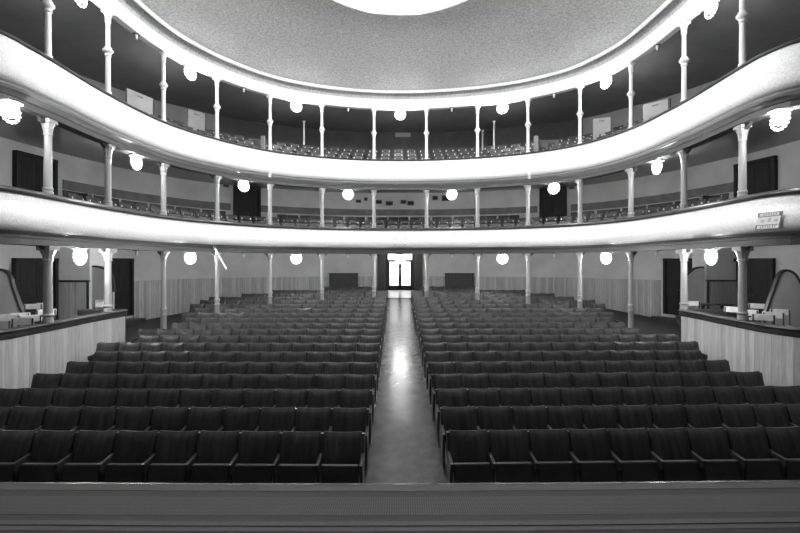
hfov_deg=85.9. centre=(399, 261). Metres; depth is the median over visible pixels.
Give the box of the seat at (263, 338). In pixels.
[260,335,280,342]
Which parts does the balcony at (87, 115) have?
underside moulding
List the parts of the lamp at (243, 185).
globe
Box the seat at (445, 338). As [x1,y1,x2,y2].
[442,335,461,342]
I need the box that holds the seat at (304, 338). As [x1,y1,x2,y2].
[300,335,320,342]
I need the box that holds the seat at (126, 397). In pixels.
[116,388,150,406]
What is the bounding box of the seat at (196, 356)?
[189,351,213,361]
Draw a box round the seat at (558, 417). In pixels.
[545,405,582,429]
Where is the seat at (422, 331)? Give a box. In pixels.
[420,328,438,359]
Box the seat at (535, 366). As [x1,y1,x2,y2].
[529,360,555,372]
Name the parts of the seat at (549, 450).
armrest, backrest, folded seat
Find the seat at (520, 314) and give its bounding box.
[508,312,522,317]
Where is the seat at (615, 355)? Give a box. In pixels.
[609,350,633,360]
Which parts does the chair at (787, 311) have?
backrest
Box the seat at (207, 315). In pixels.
[197,312,212,317]
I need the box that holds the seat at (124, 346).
[118,342,141,351]
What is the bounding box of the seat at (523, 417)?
[511,405,547,429]
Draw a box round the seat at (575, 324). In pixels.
[573,322,589,327]
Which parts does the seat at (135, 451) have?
folded seat, backrest, armrest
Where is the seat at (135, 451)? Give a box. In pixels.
[105,430,159,482]
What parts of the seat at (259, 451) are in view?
folded seat, backrest, armrest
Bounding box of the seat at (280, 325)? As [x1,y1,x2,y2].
[277,323,294,328]
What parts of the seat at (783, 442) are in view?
armrest, backrest, folded seat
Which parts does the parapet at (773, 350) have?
cap rail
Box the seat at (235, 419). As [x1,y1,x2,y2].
[223,407,260,431]
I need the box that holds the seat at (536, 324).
[522,322,538,328]
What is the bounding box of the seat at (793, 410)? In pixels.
[783,403,799,426]
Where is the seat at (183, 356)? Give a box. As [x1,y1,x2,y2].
[165,351,189,361]
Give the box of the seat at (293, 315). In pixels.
[291,312,306,317]
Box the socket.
[132,33,139,39]
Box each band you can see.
[63,180,230,209]
[219,116,394,158]
[261,205,537,215]
[395,137,410,158]
[411,118,582,158]
[571,182,733,210]
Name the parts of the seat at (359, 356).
backrest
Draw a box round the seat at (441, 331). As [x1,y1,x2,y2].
[439,328,456,334]
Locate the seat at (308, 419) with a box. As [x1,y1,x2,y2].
[296,407,332,431]
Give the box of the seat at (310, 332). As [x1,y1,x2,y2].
[307,328,325,335]
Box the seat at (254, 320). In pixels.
[251,317,267,322]
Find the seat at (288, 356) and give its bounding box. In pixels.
[283,351,307,361]
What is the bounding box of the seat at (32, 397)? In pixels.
[20,388,56,406]
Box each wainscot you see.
[133,276,376,319]
[423,276,659,316]
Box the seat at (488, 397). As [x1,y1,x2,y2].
[467,388,498,406]
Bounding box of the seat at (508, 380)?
[488,373,515,388]
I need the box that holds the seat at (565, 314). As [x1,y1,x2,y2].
[553,312,568,316]
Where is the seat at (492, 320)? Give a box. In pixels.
[482,317,498,322]
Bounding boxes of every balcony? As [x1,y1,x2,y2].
[0,30,799,192]
[0,185,799,253]
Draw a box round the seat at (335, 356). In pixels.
[331,351,354,361]
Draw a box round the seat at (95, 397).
[84,388,118,406]
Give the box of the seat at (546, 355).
[541,350,564,360]
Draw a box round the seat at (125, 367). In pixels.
[117,361,144,373]
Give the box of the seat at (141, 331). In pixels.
[130,328,157,342]
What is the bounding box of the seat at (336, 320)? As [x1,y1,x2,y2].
[334,317,350,322]
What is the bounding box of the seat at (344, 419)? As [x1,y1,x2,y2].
[332,407,368,475]
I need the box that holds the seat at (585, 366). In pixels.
[579,360,605,372]
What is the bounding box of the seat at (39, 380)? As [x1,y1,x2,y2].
[30,373,63,388]
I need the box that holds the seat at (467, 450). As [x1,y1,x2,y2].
[446,429,490,482]
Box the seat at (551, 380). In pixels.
[543,372,571,387]
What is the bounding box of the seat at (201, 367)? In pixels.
[195,361,221,373]
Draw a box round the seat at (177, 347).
[162,342,184,351]
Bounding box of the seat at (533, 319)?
[530,317,546,322]
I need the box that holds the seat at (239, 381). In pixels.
[231,373,260,388]
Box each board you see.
[125,88,154,114]
[187,110,206,130]
[593,117,611,139]
[643,98,670,121]
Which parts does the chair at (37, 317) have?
backrest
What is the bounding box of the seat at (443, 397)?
[435,388,467,446]
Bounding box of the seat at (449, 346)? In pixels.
[445,342,466,350]
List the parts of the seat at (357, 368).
backrest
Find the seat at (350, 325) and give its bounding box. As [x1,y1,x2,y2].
[348,323,365,328]
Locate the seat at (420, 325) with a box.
[418,322,435,351]
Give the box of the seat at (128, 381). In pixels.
[117,373,147,388]
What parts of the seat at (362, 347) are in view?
backrest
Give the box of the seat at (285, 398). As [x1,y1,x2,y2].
[275,389,308,407]
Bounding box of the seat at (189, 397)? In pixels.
[179,388,213,407]
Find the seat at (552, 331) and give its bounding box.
[548,328,566,334]
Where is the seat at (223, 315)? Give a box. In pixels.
[213,312,228,317]
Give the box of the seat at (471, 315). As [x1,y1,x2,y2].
[462,312,477,317]
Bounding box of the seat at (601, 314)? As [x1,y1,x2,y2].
[598,312,618,321]
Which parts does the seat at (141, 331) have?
backrest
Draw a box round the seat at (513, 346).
[509,342,530,350]
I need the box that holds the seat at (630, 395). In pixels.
[620,386,653,405]
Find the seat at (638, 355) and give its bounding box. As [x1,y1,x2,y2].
[632,350,655,360]
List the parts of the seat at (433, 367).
backrest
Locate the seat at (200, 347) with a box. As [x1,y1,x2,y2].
[184,342,205,351]
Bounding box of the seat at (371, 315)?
[369,313,384,337]
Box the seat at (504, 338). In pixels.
[501,334,520,341]
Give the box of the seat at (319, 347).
[314,342,335,351]
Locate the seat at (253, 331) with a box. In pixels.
[250,328,269,335]
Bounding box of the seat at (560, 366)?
[554,360,580,372]
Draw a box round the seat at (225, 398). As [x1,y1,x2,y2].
[211,388,245,407]
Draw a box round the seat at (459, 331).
[457,328,475,334]
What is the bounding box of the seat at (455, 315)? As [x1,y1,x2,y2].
[447,312,461,317]
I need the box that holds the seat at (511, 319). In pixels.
[498,317,514,322]
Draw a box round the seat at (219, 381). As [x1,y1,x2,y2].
[202,373,232,388]
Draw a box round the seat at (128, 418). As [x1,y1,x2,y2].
[114,406,154,430]
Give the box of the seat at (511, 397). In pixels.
[498,387,529,406]
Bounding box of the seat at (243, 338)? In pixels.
[239,335,259,342]
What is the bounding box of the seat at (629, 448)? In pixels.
[607,428,658,481]
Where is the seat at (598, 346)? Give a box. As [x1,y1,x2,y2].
[593,341,614,350]
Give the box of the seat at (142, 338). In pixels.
[138,335,159,342]
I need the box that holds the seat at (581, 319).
[578,317,594,322]
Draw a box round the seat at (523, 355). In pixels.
[518,350,541,360]
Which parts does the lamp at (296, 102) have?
globe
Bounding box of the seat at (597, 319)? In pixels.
[594,317,611,321]
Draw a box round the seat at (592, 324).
[590,322,606,327]
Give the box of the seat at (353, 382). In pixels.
[346,374,374,425]
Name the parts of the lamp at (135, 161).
mounting plate, globe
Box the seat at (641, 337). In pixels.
[637,334,656,341]
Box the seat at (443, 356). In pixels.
[425,351,448,392]
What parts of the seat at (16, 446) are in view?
folded seat, backrest, armrest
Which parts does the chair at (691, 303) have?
backrest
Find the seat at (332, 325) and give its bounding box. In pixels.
[330,323,347,328]
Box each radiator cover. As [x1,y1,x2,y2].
[329,273,357,286]
[445,273,473,286]
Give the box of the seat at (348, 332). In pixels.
[344,329,362,335]
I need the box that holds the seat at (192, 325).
[189,322,207,328]
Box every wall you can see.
[0,137,799,225]
[0,244,799,318]
[0,268,25,329]
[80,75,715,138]
[92,265,115,308]
[687,266,703,308]
[760,269,799,326]
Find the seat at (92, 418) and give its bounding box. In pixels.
[78,406,118,430]
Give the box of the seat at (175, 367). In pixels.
[169,361,196,373]
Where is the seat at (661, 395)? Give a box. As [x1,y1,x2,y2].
[650,386,683,404]
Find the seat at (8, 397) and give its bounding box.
[0,388,25,406]
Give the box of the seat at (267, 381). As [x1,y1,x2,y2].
[260,374,288,388]
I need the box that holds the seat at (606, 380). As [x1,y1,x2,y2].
[598,372,626,387]
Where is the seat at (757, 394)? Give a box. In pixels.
[740,386,774,403]
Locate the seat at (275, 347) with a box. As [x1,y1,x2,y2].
[271,342,292,351]
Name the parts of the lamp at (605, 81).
mounting plate, globe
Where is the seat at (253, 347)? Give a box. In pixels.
[249,342,270,351]
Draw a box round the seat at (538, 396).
[528,387,560,405]
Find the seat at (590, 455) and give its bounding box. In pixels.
[567,428,616,481]
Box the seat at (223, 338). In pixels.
[219,335,239,342]
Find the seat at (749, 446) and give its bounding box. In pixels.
[724,427,781,480]
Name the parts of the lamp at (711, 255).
globe, mounting plate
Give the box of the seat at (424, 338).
[421,335,441,369]
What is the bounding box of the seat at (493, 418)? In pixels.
[476,406,511,430]
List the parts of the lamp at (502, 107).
globe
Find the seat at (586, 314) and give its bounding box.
[583,312,598,316]
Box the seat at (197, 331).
[194,328,213,334]
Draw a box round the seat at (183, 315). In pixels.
[176,312,197,322]
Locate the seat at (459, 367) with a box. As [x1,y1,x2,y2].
[454,361,479,373]
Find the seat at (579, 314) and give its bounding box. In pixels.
[568,312,583,316]
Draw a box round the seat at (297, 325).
[295,323,312,328]
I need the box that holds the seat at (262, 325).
[260,322,277,328]
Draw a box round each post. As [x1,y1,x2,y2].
[303,121,305,144]
[492,121,494,148]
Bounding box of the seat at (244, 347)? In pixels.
[227,342,249,351]
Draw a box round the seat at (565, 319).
[562,317,578,322]
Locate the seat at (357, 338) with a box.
[341,335,360,342]
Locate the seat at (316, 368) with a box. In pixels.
[299,361,324,374]
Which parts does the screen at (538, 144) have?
post, curved panel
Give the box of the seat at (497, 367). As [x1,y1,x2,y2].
[479,361,504,373]
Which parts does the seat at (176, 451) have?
folded seat, backrest, armrest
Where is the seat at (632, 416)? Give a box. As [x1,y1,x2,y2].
[614,404,652,428]
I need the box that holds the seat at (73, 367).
[65,361,93,373]
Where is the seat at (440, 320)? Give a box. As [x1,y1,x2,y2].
[434,317,449,322]
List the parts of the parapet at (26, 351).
cap rail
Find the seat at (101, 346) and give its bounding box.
[87,342,119,360]
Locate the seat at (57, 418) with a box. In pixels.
[42,406,83,430]
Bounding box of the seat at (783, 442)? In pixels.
[762,426,799,479]
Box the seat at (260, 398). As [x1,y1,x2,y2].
[243,388,276,407]
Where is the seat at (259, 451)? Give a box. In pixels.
[234,431,281,482]
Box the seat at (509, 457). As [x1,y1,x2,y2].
[488,429,532,482]
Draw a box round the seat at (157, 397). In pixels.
[148,388,181,406]
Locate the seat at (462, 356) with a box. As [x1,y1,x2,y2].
[449,351,472,361]
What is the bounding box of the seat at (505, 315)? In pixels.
[493,312,507,317]
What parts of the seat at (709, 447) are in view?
armrest, backrest, folded seat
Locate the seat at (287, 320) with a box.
[284,317,300,322]
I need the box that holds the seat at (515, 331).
[512,328,530,334]
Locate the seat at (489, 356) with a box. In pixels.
[472,351,495,361]
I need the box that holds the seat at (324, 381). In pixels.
[317,374,345,389]
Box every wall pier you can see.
[59,247,103,319]
[692,247,737,317]
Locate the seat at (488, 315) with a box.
[477,312,492,317]
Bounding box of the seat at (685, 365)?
[678,360,704,371]
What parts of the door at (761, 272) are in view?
frame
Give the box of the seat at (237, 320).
[235,317,251,322]
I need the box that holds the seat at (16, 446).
[0,430,37,481]
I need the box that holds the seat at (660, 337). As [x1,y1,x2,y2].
[656,334,676,341]
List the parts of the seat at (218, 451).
folded seat, backrest, armrest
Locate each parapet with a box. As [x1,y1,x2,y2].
[0,309,127,388]
[678,309,799,385]
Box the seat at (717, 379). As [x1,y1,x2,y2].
[706,371,736,386]
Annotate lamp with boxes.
[0,98,23,123]
[69,247,89,265]
[75,0,87,7]
[128,154,143,170]
[184,65,196,80]
[184,252,196,264]
[238,180,248,191]
[290,100,301,111]
[291,253,301,263]
[343,189,353,199]
[368,0,376,9]
[395,109,405,119]
[395,254,405,263]
[410,0,419,10]
[446,189,456,199]
[497,102,507,113]
[497,254,507,263]
[548,183,559,193]
[600,74,611,88]
[600,252,611,263]
[649,159,664,174]
[701,0,719,18]
[701,248,720,264]
[767,107,793,131]
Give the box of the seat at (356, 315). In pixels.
[353,313,368,317]
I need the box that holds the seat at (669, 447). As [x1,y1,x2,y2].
[646,427,699,480]
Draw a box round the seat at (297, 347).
[292,342,314,351]
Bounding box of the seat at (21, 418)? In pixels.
[6,406,48,430]
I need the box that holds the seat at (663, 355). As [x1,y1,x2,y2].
[654,350,678,360]
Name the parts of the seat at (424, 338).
backrest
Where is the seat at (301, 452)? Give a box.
[278,431,323,482]
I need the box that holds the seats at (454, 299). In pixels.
[189,286,605,332]
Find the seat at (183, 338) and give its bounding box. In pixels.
[179,335,199,342]
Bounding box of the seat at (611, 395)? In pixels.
[590,387,622,405]
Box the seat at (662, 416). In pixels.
[648,404,686,427]
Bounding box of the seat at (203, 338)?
[199,335,219,342]
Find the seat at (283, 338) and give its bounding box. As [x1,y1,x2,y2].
[280,335,300,342]
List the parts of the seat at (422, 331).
backrest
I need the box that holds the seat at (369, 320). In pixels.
[367,317,383,344]
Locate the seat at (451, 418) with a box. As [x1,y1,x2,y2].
[440,406,476,474]
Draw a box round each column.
[36,115,58,193]
[36,246,59,322]
[41,0,54,57]
[99,142,116,205]
[99,249,116,311]
[101,9,114,93]
[156,162,170,214]
[157,251,169,328]
[158,51,168,121]
[210,175,223,220]
[211,252,222,312]
[212,77,221,138]
[263,183,275,224]
[264,253,275,303]
[266,94,273,149]
[315,188,327,226]
[317,254,326,299]
[319,104,324,155]
[368,190,380,227]
[369,254,378,296]
[371,108,376,158]
[420,190,432,227]
[422,254,430,296]
[424,108,428,158]
[471,188,483,226]
[473,254,481,299]
[474,105,480,156]
[521,185,534,225]
[522,253,533,303]
[524,98,531,151]
[573,178,586,222]
[574,253,585,307]
[576,85,583,143]
[624,167,637,216]
[625,251,636,327]
[626,61,636,127]
[676,249,692,309]
[677,21,690,101]
[677,148,691,208]
[732,121,753,196]
[732,246,753,319]
[736,0,749,65]
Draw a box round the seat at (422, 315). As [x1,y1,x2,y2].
[416,312,431,337]
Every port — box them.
[386,201,392,205]
[442,195,448,200]
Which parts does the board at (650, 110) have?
edge post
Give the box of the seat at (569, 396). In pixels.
[559,387,591,405]
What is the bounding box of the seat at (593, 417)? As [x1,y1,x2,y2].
[580,405,617,428]
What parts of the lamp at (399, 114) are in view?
globe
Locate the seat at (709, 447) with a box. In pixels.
[685,427,740,480]
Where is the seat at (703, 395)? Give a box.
[680,386,714,404]
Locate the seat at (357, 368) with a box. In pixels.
[351,362,376,407]
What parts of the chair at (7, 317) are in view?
backrest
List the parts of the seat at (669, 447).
armrest, backrest, folded seat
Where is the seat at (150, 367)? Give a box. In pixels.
[143,361,170,373]
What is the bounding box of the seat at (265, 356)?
[260,351,283,361]
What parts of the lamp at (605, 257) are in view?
globe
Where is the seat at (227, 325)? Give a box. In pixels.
[224,322,242,328]
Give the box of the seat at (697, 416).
[682,404,721,427]
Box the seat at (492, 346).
[488,342,508,350]
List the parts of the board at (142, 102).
edge post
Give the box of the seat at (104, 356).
[94,351,119,361]
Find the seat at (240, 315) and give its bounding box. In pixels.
[228,312,244,317]
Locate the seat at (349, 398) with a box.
[340,389,371,448]
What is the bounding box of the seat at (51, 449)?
[19,430,77,481]
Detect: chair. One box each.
[0,314,20,326]
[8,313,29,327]
[11,318,34,327]
[18,315,41,326]
[24,304,42,322]
[36,309,56,323]
[67,193,83,199]
[85,196,100,202]
[94,302,103,308]
[118,202,131,207]
[134,204,147,210]
[149,206,160,212]
[166,208,177,214]
[173,120,184,125]
[180,210,192,216]
[195,212,207,218]
[197,129,208,134]
[210,213,222,219]
[219,132,229,138]
[225,214,236,219]
[226,219,238,222]
[227,136,238,141]
[233,135,243,142]
[240,215,251,222]
[242,139,252,145]
[254,216,265,221]
[272,144,281,151]
[272,217,279,222]
[276,142,285,149]
[281,149,291,152]
[282,218,292,222]
[282,223,293,225]
[286,146,295,153]
[290,143,299,151]
[296,151,306,154]
[296,218,306,223]
[300,148,309,154]
[303,145,313,152]
[309,219,319,223]
[324,154,334,156]
[324,219,332,224]
[327,150,336,156]
[330,147,339,156]
[336,220,345,224]
[338,155,348,157]
[341,151,350,157]
[343,148,351,157]
[348,220,358,224]
[354,152,363,158]
[356,149,365,158]
[361,225,371,227]
[362,220,371,224]
[376,220,384,224]
[380,156,389,158]
[381,149,390,157]
[387,220,397,224]
[387,225,397,227]
[394,149,402,152]
[394,153,403,155]
[394,156,403,158]
[399,225,409,227]
[400,220,409,224]
[407,149,415,152]
[407,153,416,155]
[407,156,416,158]
[412,220,422,224]
[412,225,422,227]
[428,220,435,223]
[432,149,440,158]
[433,152,442,158]
[434,156,444,158]
[437,225,448,227]
[438,220,448,224]
[444,148,453,157]
[446,152,455,157]
[448,155,458,157]
[451,220,461,224]
[458,148,466,156]
[460,151,469,157]
[462,154,472,157]
[464,220,474,224]
[473,150,482,156]
[479,219,487,223]
[483,146,493,153]
[487,149,496,155]
[489,224,500,226]
[490,152,500,155]
[490,219,500,223]
[497,145,506,152]
[501,148,510,154]
[504,218,514,223]
[505,151,515,154]
[511,143,520,151]
[515,146,524,153]
[517,218,525,222]
[530,222,542,224]
[531,217,542,222]
[545,217,556,221]
[559,140,569,146]
[559,221,571,223]
[560,216,571,220]
[567,136,577,143]
[575,215,586,221]
[582,133,592,139]
[588,218,600,221]
[590,213,601,220]
[604,130,615,135]
[605,212,616,218]
[612,125,623,130]
[619,211,627,216]
[634,208,645,214]
[648,206,660,212]
[663,204,675,210]
[688,301,699,308]
[691,199,705,205]
[708,196,722,202]
[724,306,737,315]
[737,309,757,321]
[748,303,764,320]
[752,313,775,323]
[762,311,784,325]
[770,309,792,326]
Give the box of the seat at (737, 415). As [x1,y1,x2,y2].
[716,404,755,427]
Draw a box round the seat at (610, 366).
[604,360,630,372]
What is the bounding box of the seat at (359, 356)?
[355,351,378,392]
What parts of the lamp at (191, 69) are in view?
globe, mounting plate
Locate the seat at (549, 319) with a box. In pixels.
[546,317,562,322]
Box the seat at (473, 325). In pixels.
[470,322,487,328]
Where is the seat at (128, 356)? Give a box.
[118,351,143,361]
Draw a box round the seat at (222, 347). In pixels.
[205,342,227,351]
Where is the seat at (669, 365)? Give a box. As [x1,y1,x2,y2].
[653,360,679,372]
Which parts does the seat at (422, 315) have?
backrest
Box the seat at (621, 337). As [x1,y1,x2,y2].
[617,334,637,341]
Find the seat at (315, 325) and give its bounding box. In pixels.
[313,323,329,328]
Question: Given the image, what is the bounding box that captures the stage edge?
[0,482,799,532]
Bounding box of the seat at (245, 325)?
[242,322,259,328]
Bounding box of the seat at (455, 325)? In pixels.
[453,322,470,328]
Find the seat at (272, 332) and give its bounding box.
[269,328,287,335]
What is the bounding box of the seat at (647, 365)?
[629,360,655,372]
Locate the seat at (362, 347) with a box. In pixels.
[358,342,379,380]
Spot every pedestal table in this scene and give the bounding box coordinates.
[700,303,714,308]
[712,303,734,308]
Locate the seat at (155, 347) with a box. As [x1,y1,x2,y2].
[140,342,162,351]
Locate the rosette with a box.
[333,0,466,14]
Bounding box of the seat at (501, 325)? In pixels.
[487,322,504,328]
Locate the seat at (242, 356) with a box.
[236,351,260,361]
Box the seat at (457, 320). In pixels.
[450,317,465,322]
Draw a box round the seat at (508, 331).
[494,328,511,334]
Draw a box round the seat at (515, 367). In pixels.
[504,361,529,373]
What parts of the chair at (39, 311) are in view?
backrest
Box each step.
[126,317,145,327]
[651,316,679,326]
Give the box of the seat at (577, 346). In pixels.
[572,341,593,350]
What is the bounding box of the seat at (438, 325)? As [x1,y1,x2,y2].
[436,322,452,328]
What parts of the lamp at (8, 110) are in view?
globe, mounting plate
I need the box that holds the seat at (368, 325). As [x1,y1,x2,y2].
[366,323,382,352]
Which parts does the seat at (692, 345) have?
backrest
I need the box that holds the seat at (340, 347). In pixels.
[336,342,357,351]
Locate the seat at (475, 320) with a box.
[466,317,481,322]
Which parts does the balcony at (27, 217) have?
underside moulding, hand rail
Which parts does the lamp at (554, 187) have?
globe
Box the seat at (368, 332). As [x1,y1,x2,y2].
[363,329,381,360]
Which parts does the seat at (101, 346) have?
backrest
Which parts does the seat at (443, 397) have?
backrest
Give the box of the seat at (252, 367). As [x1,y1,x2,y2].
[247,361,273,373]
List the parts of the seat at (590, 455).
armrest, backrest, folded seat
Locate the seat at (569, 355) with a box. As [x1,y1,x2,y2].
[564,350,587,360]
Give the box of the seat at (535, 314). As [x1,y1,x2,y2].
[523,312,538,317]
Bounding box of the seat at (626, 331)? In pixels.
[621,327,640,334]
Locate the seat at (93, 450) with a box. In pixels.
[62,430,118,481]
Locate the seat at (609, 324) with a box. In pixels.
[607,322,624,327]
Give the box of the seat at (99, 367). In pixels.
[92,361,119,373]
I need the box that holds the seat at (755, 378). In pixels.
[732,371,764,386]
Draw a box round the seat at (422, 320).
[417,317,433,343]
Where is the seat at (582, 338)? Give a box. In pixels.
[579,334,598,341]
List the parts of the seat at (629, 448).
armrest, backrest, folded seat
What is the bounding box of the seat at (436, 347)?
[423,342,444,379]
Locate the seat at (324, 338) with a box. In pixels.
[320,335,340,342]
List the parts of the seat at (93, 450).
folded seat, backrest, armrest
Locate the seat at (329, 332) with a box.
[326,328,344,335]
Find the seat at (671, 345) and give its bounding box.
[655,341,677,349]
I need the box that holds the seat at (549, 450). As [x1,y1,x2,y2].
[527,429,574,482]
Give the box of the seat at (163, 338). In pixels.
[159,335,179,342]
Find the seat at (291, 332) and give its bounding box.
[288,328,306,335]
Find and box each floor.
[126,298,679,482]
[364,298,445,482]
[388,291,410,297]
[390,277,409,285]
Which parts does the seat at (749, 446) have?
armrest, backrest, folded seat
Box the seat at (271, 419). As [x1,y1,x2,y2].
[259,407,296,431]
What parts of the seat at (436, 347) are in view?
backrest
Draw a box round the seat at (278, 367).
[273,361,298,373]
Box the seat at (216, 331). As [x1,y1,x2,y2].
[213,328,231,334]
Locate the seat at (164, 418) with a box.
[150,406,189,430]
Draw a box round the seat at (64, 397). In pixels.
[52,388,87,406]
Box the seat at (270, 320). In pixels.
[268,317,284,322]
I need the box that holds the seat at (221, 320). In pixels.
[218,317,234,322]
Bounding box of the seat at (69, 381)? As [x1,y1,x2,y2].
[60,373,91,388]
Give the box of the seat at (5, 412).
[0,406,13,429]
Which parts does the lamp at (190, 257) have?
globe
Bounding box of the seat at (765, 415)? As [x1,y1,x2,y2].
[750,403,790,426]
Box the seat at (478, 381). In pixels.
[460,373,487,388]
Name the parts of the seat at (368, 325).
backrest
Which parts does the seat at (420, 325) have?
backrest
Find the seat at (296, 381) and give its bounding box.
[288,374,317,389]
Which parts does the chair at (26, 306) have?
backrest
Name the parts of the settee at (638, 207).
backrest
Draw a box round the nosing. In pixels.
[0,480,799,484]
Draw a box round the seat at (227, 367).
[221,361,247,373]
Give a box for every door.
[11,258,58,323]
[12,150,57,194]
[104,258,133,315]
[233,185,260,223]
[377,254,422,290]
[539,186,566,224]
[663,258,691,314]
[733,155,777,197]
[734,258,775,321]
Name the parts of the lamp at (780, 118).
globe, mounting plate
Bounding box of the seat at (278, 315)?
[275,312,290,317]
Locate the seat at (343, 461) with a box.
[321,431,364,482]
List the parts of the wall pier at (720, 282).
corner post, ribbed panel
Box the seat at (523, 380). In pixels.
[515,373,543,387]
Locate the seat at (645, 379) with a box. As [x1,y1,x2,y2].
[625,372,654,386]
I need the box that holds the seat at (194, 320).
[185,317,202,322]
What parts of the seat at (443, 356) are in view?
backrest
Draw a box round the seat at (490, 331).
[475,328,493,334]
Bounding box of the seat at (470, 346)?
[466,342,487,350]
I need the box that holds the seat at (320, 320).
[318,317,333,322]
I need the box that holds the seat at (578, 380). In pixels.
[570,372,599,387]
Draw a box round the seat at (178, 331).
[175,328,194,334]
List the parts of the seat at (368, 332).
backrest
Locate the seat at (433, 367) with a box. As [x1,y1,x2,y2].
[428,361,453,407]
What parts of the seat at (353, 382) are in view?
backrest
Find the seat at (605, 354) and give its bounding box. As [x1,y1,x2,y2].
[587,350,610,360]
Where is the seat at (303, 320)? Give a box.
[301,317,317,322]
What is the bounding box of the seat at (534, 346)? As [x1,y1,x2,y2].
[530,342,551,350]
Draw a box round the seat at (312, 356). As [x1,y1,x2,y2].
[307,351,330,361]
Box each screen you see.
[67,193,90,200]
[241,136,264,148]
[534,136,558,150]
[699,195,718,202]
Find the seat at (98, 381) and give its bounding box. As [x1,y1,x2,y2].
[88,373,119,388]
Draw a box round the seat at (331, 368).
[325,361,350,374]
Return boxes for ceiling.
[140,0,665,89]
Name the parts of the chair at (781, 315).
backrest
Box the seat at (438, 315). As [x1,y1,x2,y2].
[431,312,446,317]
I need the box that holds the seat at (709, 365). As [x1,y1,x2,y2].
[702,359,729,371]
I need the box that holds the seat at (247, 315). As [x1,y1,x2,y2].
[244,312,259,317]
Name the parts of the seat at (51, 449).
folded seat, backrest, armrest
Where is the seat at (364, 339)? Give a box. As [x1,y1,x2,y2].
[361,335,380,369]
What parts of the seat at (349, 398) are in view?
backrest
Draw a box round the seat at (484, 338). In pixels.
[481,334,500,342]
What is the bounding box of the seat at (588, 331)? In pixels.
[585,328,603,334]
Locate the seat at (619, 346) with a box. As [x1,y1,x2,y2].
[614,341,635,350]
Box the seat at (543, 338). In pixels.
[540,334,559,341]
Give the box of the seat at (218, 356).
[212,351,236,361]
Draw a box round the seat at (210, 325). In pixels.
[207,322,224,328]
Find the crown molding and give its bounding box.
[90,0,705,110]
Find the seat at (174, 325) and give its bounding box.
[171,322,189,328]
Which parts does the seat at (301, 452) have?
folded seat, backrest, armrest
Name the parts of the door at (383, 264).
glass door, frame, glass door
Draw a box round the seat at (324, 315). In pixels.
[322,312,337,317]
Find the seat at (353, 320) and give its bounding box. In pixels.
[351,317,366,322]
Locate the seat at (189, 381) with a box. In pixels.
[174,373,203,388]
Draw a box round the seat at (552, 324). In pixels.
[539,322,555,328]
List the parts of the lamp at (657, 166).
globe, mounting plate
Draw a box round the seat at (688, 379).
[679,371,709,386]
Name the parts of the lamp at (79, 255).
mounting plate, globe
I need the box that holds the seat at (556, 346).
[551,342,572,350]
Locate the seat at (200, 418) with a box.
[187,407,225,431]
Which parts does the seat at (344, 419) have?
backrest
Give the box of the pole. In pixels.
[213,246,226,268]
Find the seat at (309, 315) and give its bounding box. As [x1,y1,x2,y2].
[306,312,321,317]
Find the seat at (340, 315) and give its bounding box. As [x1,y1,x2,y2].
[338,313,353,317]
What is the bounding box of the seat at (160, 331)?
[157,328,175,334]
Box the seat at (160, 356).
[142,351,166,361]
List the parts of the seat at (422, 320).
backrest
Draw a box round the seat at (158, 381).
[145,373,175,388]
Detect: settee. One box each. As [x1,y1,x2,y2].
[62,190,91,196]
[94,195,118,205]
[121,200,147,210]
[150,203,173,213]
[176,207,199,216]
[202,209,225,220]
[277,214,297,225]
[300,215,319,225]
[324,216,342,226]
[345,217,364,227]
[367,217,386,227]
[389,217,407,227]
[410,217,429,227]
[432,217,451,227]
[454,216,473,226]
[479,216,495,226]
[499,215,519,225]
[571,211,593,222]
[596,209,619,220]
[616,206,645,218]
[647,202,672,212]
[675,198,698,208]
[700,193,728,199]
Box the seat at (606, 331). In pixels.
[603,328,621,334]
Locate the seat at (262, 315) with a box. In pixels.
[260,312,275,317]
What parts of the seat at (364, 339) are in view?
backrest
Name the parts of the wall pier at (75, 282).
ribbed panel, corner post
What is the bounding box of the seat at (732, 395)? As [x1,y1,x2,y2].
[710,386,744,404]
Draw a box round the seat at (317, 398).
[308,389,339,407]
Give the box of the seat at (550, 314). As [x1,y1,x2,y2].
[538,312,553,316]
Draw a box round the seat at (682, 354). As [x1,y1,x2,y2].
[677,349,701,359]
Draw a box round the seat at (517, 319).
[514,317,530,322]
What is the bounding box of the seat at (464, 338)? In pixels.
[461,334,480,342]
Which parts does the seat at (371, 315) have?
backrest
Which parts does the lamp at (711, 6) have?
mounting plate, globe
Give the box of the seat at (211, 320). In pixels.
[202,317,218,322]
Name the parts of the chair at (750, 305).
backrest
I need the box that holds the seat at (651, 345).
[634,341,656,349]
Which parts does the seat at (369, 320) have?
backrest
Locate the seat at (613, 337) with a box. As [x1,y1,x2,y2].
[598,334,618,341]
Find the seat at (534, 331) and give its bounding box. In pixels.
[530,328,548,334]
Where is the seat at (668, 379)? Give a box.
[652,372,681,386]
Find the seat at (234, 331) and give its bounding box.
[232,328,250,334]
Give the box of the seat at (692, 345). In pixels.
[676,341,707,359]
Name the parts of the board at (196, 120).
edge post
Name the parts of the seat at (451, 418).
backrest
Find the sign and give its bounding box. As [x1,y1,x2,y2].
[755,211,783,229]
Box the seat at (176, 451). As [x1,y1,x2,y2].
[148,430,199,482]
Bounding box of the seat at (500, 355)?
[495,350,518,360]
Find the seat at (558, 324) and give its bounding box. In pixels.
[556,322,572,327]
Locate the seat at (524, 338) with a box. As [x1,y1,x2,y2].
[520,334,539,341]
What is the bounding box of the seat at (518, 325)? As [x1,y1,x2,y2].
[505,322,521,328]
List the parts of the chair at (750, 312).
backrest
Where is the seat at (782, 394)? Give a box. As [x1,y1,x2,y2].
[770,385,799,403]
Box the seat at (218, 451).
[191,430,240,482]
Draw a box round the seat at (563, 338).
[559,334,579,341]

